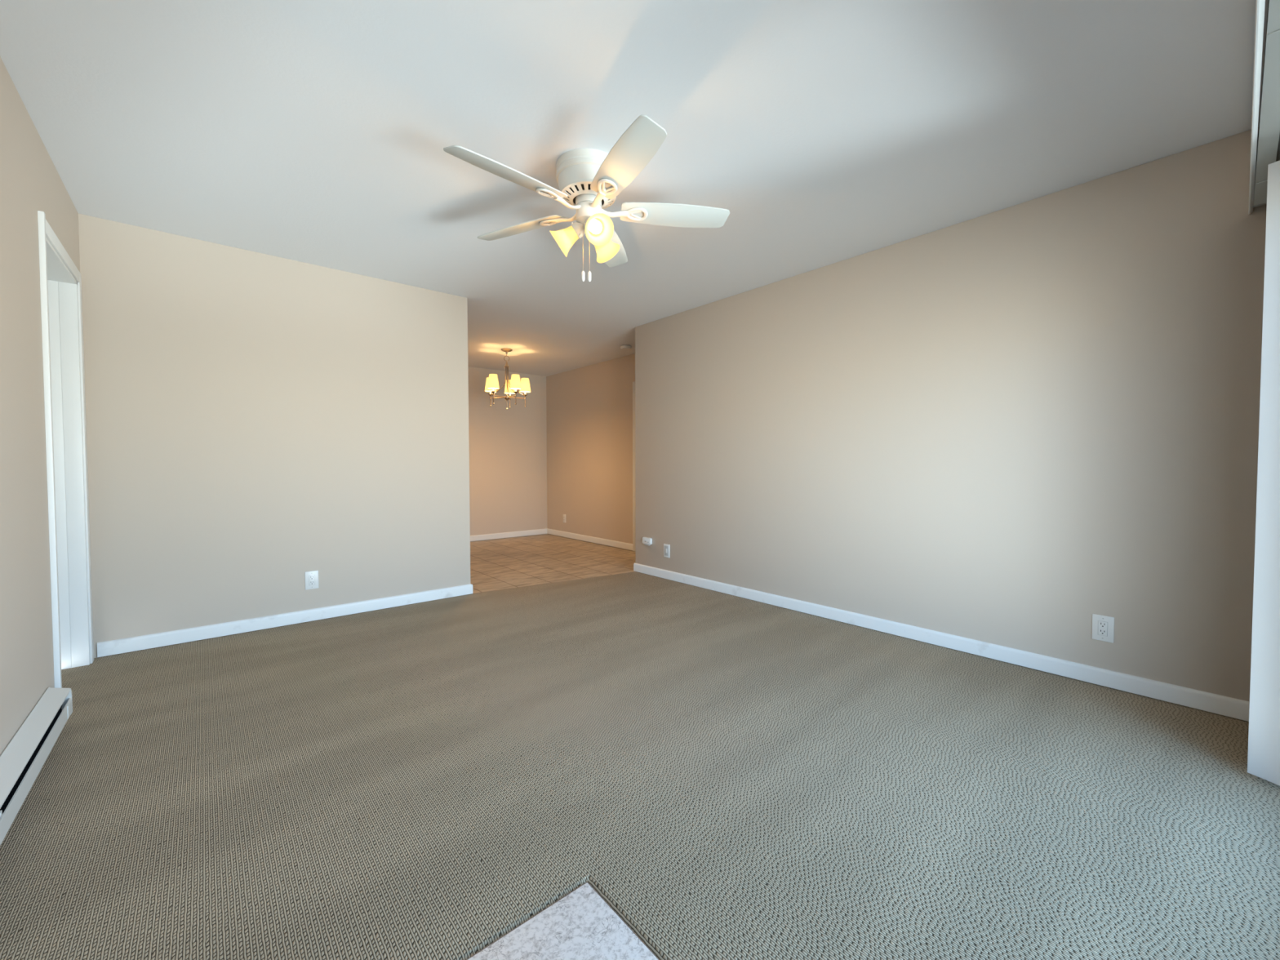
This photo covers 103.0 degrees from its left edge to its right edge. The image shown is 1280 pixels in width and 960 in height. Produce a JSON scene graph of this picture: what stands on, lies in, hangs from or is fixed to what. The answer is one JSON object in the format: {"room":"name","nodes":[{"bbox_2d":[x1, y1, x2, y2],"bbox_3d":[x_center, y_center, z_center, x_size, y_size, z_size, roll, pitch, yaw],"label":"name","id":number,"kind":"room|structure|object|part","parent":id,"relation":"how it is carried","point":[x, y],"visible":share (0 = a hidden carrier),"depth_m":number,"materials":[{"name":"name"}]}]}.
{"room":"empty living room","nodes":[
{"label":"empty living room","id":0,"kind":"room"},
{"bbox_2d":[0,56,79,755],"bbox_3d":[-1.651,-0.169,1.082,0.115,2.460,4.438,-2,2,-41],"label":"wall","id":1,"kind":"structure","parent":0,"point":[30,182],"depth_m":1.82,"materials":[{"name":"beige paint"}]},
{"bbox_2d":[0,687,72,845],"bbox_3d":[-1.317,0.936,0.867,0.066,0.164,3.090,-2,2,-41],"label":"baseboard heater","id":2,"kind":"object","parent":1,"relation":"attached to","point":[24,756],"visible":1,"depth_m":1.64,"materials":[{"name":"white metal"}]},
{"bbox_2d":[37,210,93,688],"bbox_3d":[-2.793,-0.046,2.365,0.220,2.102,0.900,-2,2,-41],"label":"door","id":3,"kind":"structure","parent":1,"relation":"in","point":[60,280],"depth_m":2.67,"materials":[{"name":"white wood"}]},
{"bbox_3d":[-2.431,-0.038,2.098,0.018,2.102,0.022,-2,2,-41],"label":"casing","id":4,"kind":"part","parent":3,"relation":"part of","materials":[{"name":"white wood"}]},
{"bbox_3d":[-2.708,-1.068,2.383,0.010,0.060,0.816,-2,2,-41],"label":"casing","id":5,"kind":"part","parent":3,"relation":"part of","materials":[{"name":"white wood"}]},
{"bbox_3d":[-2.993,-0.057,2.746,0.010,2.102,0.062,-2,2,-41],"label":"casing","id":6,"kind":"part","parent":3,"relation":"part of","materials":[{"name":"white wood"}]},
{"bbox_2d":[78,213,470,657],"bbox_3d":[-2.308,-0.239,3.502,2.270,2.460,0.115,-2,2,-41],"label":"wall","id":7,"kind":"structure","parent":0,"point":[256,422],"depth_m":3.29,"materials":[{"name":"beige paint"}]},
{"bbox_2d":[97,583,472,657],"bbox_3d":[-2.251,0.925,3.584,2.150,0.080,0.141,-2,2,-41],"label":"baseboard","id":8,"kind":"structure","parent":7,"relation":"attached to","point":[185,635],"depth_m":3.33,"materials":[{"name":"white wood"}]},
{"bbox_2d":[304,570,319,590],"bbox_3d":[-2.254,0.688,3.494,0.080,0.124,0.009,-2,2,-41],"label":"wall outlet","id":9,"kind":"object","parent":7,"relation":"attached to","point":[311,577],"visible":1,"depth_m":3.49,"materials":[{"name":"white plastic"}]},
{"bbox_2d":[309,575,315,585],"bbox_3d":[-2.253,0.688,3.493,0.033,0.067,0.006,-2,2,-41],"label":"receptacle","id":10,"kind":"object","parent":9,"relation":"attached to","point":[312,578],"depth_m":3.49,"materials":[{"name":"white plastic"}]},
{"bbox_2d":[467,366,546,542],"bbox_3d":[-2.928,-0.333,6.709,4.031,2.460,0.115,-2,2,-41],"label":"wall","id":11,"kind":"structure","parent":0,"point":[508,448],"depth_m":7.47,"materials":[{"name":"beige paint"}]},
{"bbox_2d":[470,528,546,541],"bbox_3d":[-2.885,0.833,6.695,3.801,0.078,0.013,-2,2,-41],"label":"baseboard","id":12,"kind":"structure","parent":11,"relation":"attached to","point":[521,533],"depth_m":7.49,"materials":[{"name":"white wood"}]},
{"bbox_2d":[546,353,635,551],"bbox_3d":[0.110,-0.322,6.175,0.115,2.460,4.671,-2,2,-41],"label":"wall","id":13,"kind":"structure","parent":0,"point":[589,408],"depth_m":6.96,"materials":[{"name":"beige paint"}]},
{"bbox_2d":[563,514,565,522],"bbox_3d":[-1.122,0.570,7.544,0.009,0.124,0.080,-2,2,-41],"label":"wall outlet","id":14,"kind":"object","parent":13,"relation":"attached to","point":[564,515],"visible":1,"depth_m":7.53,"materials":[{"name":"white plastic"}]},
{"bbox_2d":[546,528,632,550],"bbox_3d":[-0.766,0.817,7.134,0.013,0.078,2.104,-2,2,-41],"label":"baseboard","id":15,"kind":"structure","parent":13,"relation":"attached to","point":[577,536],"depth_m":7.00,"materials":[{"name":"white wood"}]},
{"bbox_2d":[632,381,635,551],"bbox_3d":[0.216,-0.153,5.981,0.093,2.095,0.881,-2,2,-41],"label":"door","id":16,"kind":"structure","parent":13,"relation":"in","point":[633,382],"depth_m":6.28,"materials":[{"name":"white"}]},
{"bbox_2d":[0,0,1268,376],"bbox_3d":[-0.844,-1.537,3.674,4.869,0.120,7.481,-2,2,-41],"label":"ceiling","id":17,"kind":"structure","parent":0,"point":[317,132],"depth_m":2.00,"materials":[{"name":"white paint"}]},
{"bbox_2d":[484,348,530,409],"bbox_3d":[-1.565,-1.190,6.021,0.540,0.709,0.522,-2,2,-41],"label":"chandelier","id":18,"kind":"object","parent":17,"relation":"hanging from","point":[514,384],"visible":1,"depth_m":6.01,"materials":[{"name":"silver metal"}]},
{"bbox_3d":[-1.788,-1.140,6.082,0.133,0.160,0.133,0,2,12],"label":"lamp shade","id":19,"kind":"part","parent":18,"relation":"part of","materials":[{"name":"white fabric"}]},
{"bbox_3d":[-1.687,-1.133,5.852,0.133,0.160,0.133,1,2,30],"label":"lamp shade","id":20,"kind":"part","parent":18,"relation":"part of","materials":[{"name":"white fabric"}]},
{"bbox_3d":[-1.703,-1.104,6.064,0.230,0.460,0.056,0,2,12],"label":"arm","id":21,"kind":"part","parent":18,"relation":"part of","materials":[{"name":"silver metal"}]},
{"bbox_3d":[-1.643,-1.100,5.928,0.056,0.460,0.230,1,2,30],"label":"arm","id":22,"kind":"part","parent":18,"relation":"part of","materials":[{"name":"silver metal"}]},
{"bbox_3d":[-1.579,-1.086,6.038,0.060,0.499,0.060,-2,2,-41],"label":"stem","id":23,"kind":"part","parent":18,"relation":"part of","materials":[{"name":"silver metal"}]},
{"bbox_3d":[-1.591,-1.107,6.163,0.056,0.460,0.230,0,2,-6],"label":"arm","id":24,"kind":"part","parent":18,"relation":"part of","materials":[{"name":"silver metal"}]},
{"bbox_3d":[-1.599,-1.145,6.249,0.133,0.160,0.133,0,2,-6],"label":"lamp shade","id":25,"kind":"part","parent":18,"relation":"part of","materials":[{"name":"white fabric"}]},
{"bbox_3d":[-1.494,-1.101,5.942,0.056,0.460,0.230,-2,2,-42],"label":"arm","id":26,"kind":"part","parent":18,"relation":"part of","materials":[{"name":"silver metal"}]},
{"bbox_3d":[-1.437,-1.134,5.876,0.133,0.160,0.133,-2,2,-42],"label":"lamp shade","id":27,"kind":"part","parent":18,"relation":"part of","materials":[{"name":"white fabric"}]},
{"bbox_3d":[-1.462,-1.105,6.088,0.230,0.460,0.056,-1,2,-24],"label":"arm","id":28,"kind":"part","parent":18,"relation":"part of","materials":[{"name":"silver metal"}]},
{"bbox_3d":[-1.383,-1.142,6.122,0.133,0.160,0.133,-1,2,-24],"label":"lamp shade","id":29,"kind":"part","parent":18,"relation":"part of","materials":[{"name":"white fabric"}]},
{"bbox_2d":[443,114,729,281],"bbox_3d":[-0.267,-1.175,2.319,1.239,0.526,1.276,-2,2,-41],"label":"ceiling fan","id":30,"kind":"object","parent":17,"relation":"hanging from","point":[589,180],"visible":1,"depth_m":2.25,"materials":[{"name":"white metal"}]},
{"bbox_3d":[-0.529,-1.242,2.067,0.514,0.006,0.143,-2,17,-44],"label":"blade","id":31,"kind":"part","parent":30,"relation":"part of","materials":[{"name":"white wood"}]},
{"bbox_3d":[-0.598,-1.256,2.540,0.514,0.006,0.143,1,17,28],"label":"blade","id":32,"kind":"part","parent":30,"relation":"part of","materials":[{"name":"white wood"}]},
{"bbox_3d":[-0.344,-1.113,2.365,0.144,0.140,0.131,0,2,5],"label":"lamp shade","id":33,"kind":"part","parent":30,"relation":"part of","materials":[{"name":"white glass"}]},
{"bbox_3d":[-0.261,-1.067,2.336,0.003,0.218,0.003,-2,2,-41],"label":"pull chain","id":34,"kind":"part","parent":30,"relation":"part of","materials":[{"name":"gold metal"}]},
{"bbox_3d":[-0.201,-1.130,2.276,0.057,0.064,0.072,-1,2,-25],"label":"bulb","id":35,"kind":"part","parent":30,"relation":"part of","materials":[{"name":"white glass"}]},
{"bbox_3d":[-0.192,-1.110,2.257,0.131,0.140,0.144,-1,2,-25],"label":"lamp shade","id":36,"kind":"part","parent":30,"relation":"part of","materials":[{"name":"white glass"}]},
{"bbox_3d":[-0.175,-1.116,2.443,0.131,0.140,0.144,1,2,35],"label":"lamp shade","id":37,"kind":"part","parent":30,"relation":"part of","materials":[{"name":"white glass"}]},
{"bbox_3d":[-0.168,-1.263,2.752,0.143,0.006,0.514,-15,-1,10],"label":"blade","id":38,"kind":"part","parent":30,"relation":"part of","materials":[{"name":"white"}]},
{"bbox_3d":[-0.058,-1.240,1.986,0.143,0.006,0.514,16,-5,-26],"label":"blade","id":39,"kind":"part","parent":30,"relation":"part of","materials":[{"name":"white wood"}]},
{"bbox_3d":[0.165,-1.253,2.409,0.514,0.006,0.143,0,-13,-8],"label":"blade","id":40,"kind":"part","parent":30,"relation":"part of","materials":[{"name":"white wood"}]},
{"bbox_2d":[620,344,631,350],"bbox_3d":[-0.161,-1.522,5.849,0.132,0.041,0.132,-2,2,-41],"label":"smoke detector","id":41,"kind":"object","parent":17,"relation":"attached to","point":[624,347],"visible":1,"depth_m":5.80,"materials":[{"name":"grey plastic"}]},
{"bbox_2d":[0,533,1279,959],"bbox_3d":[-0.860,0.984,3.772,4.769,0.054,7.321,-2,2,-41],"label":"floor","id":42,"kind":"structure","parent":0,"point":[735,777],"depth_m":1.64,"materials":[{"name":"carpet"}]},
{"bbox_2d":[466,881,659,959],"bbox_3d":[-0.167,1.065,0.411,1.214,0.018,1.316,-2,2,-41],"label":"trim","id":43,"kind":"structure","parent":42,"relation":"on","point":[586,882],"depth_m":1.19,"materials":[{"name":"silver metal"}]},
{"bbox_2d":[635,127,1266,702],"bbox_3d":[1.369,-0.245,3.525,0.115,2.460,4.217,-2,2,-41],"label":"wall","id":44,"kind":"structure","parent":0,"point":[1015,426],"depth_m":2.73,"materials":[{"name":"beige paint"}]},
{"bbox_2d":[642,537,652,545],"bbox_3d":[0.070,0.598,4.954,0.030,0.076,0.122,-2,2,-41],"label":"plug","id":45,"kind":"object","parent":44,"relation":"attached to","point":[646,540],"visible":1,"depth_m":4.93,"materials":[{"name":"white plastic"}]},
{"bbox_2d":[663,543,670,557],"bbox_3d":[0.249,0.662,4.764,0.008,0.124,0.084,-2,2,-41],"label":"wall plate","id":46,"kind":"object","parent":44,"relation":"attached to","point":[666,547],"visible":1,"depth_m":4.76,"materials":[{"name":"white plastic"}]},
{"bbox_2d":[633,563,1249,721],"bbox_3d":[1.327,0.919,3.610,0.141,0.080,4.110,-2,2,-41],"label":"baseboard","id":47,"kind":"structure","parent":44,"relation":"attached to","point":[1227,706],"depth_m":2.76,"materials":[{"name":"white wood"}]},
{"bbox_2d":[1091,613,1114,643],"bbox_3d":[2.232,0.715,2.453,0.009,0.124,0.080,-2,2,-41],"label":"wall outlet","id":48,"kind":"object","parent":44,"relation":"attached to","point":[1103,626],"visible":1,"depth_m":2.45,"materials":[{"name":"white plastic"}]},
{"bbox_2d":[1097,621,1107,635],"bbox_3d":[2.231,0.715,2.452,0.006,0.067,0.033,-2,2,-41],"label":"receptacle","id":49,"kind":"object","parent":48,"relation":"attached to","point":[1102,625],"depth_m":2.45,"materials":[{"name":"white plastic"}]},
{"bbox_3d":[1.229,-0.162,0.707,3.998,2.460,0.120,-2,2,-41],"label":"wall","id":50,"kind":"structure","parent":0,"visible":0},
{"bbox_2d":[1247,0,1279,786],"bbox_3d":[1.520,-0.186,1.163,2.728,2.400,0.194,-2,2,-41],"label":"vertical blind","id":51,"kind":"object","parent":50,"relation":"attached to","point":[1264,731],"visible":1,"depth_m":1.68,"materials":[{"name":"white plastic"}]}
]}

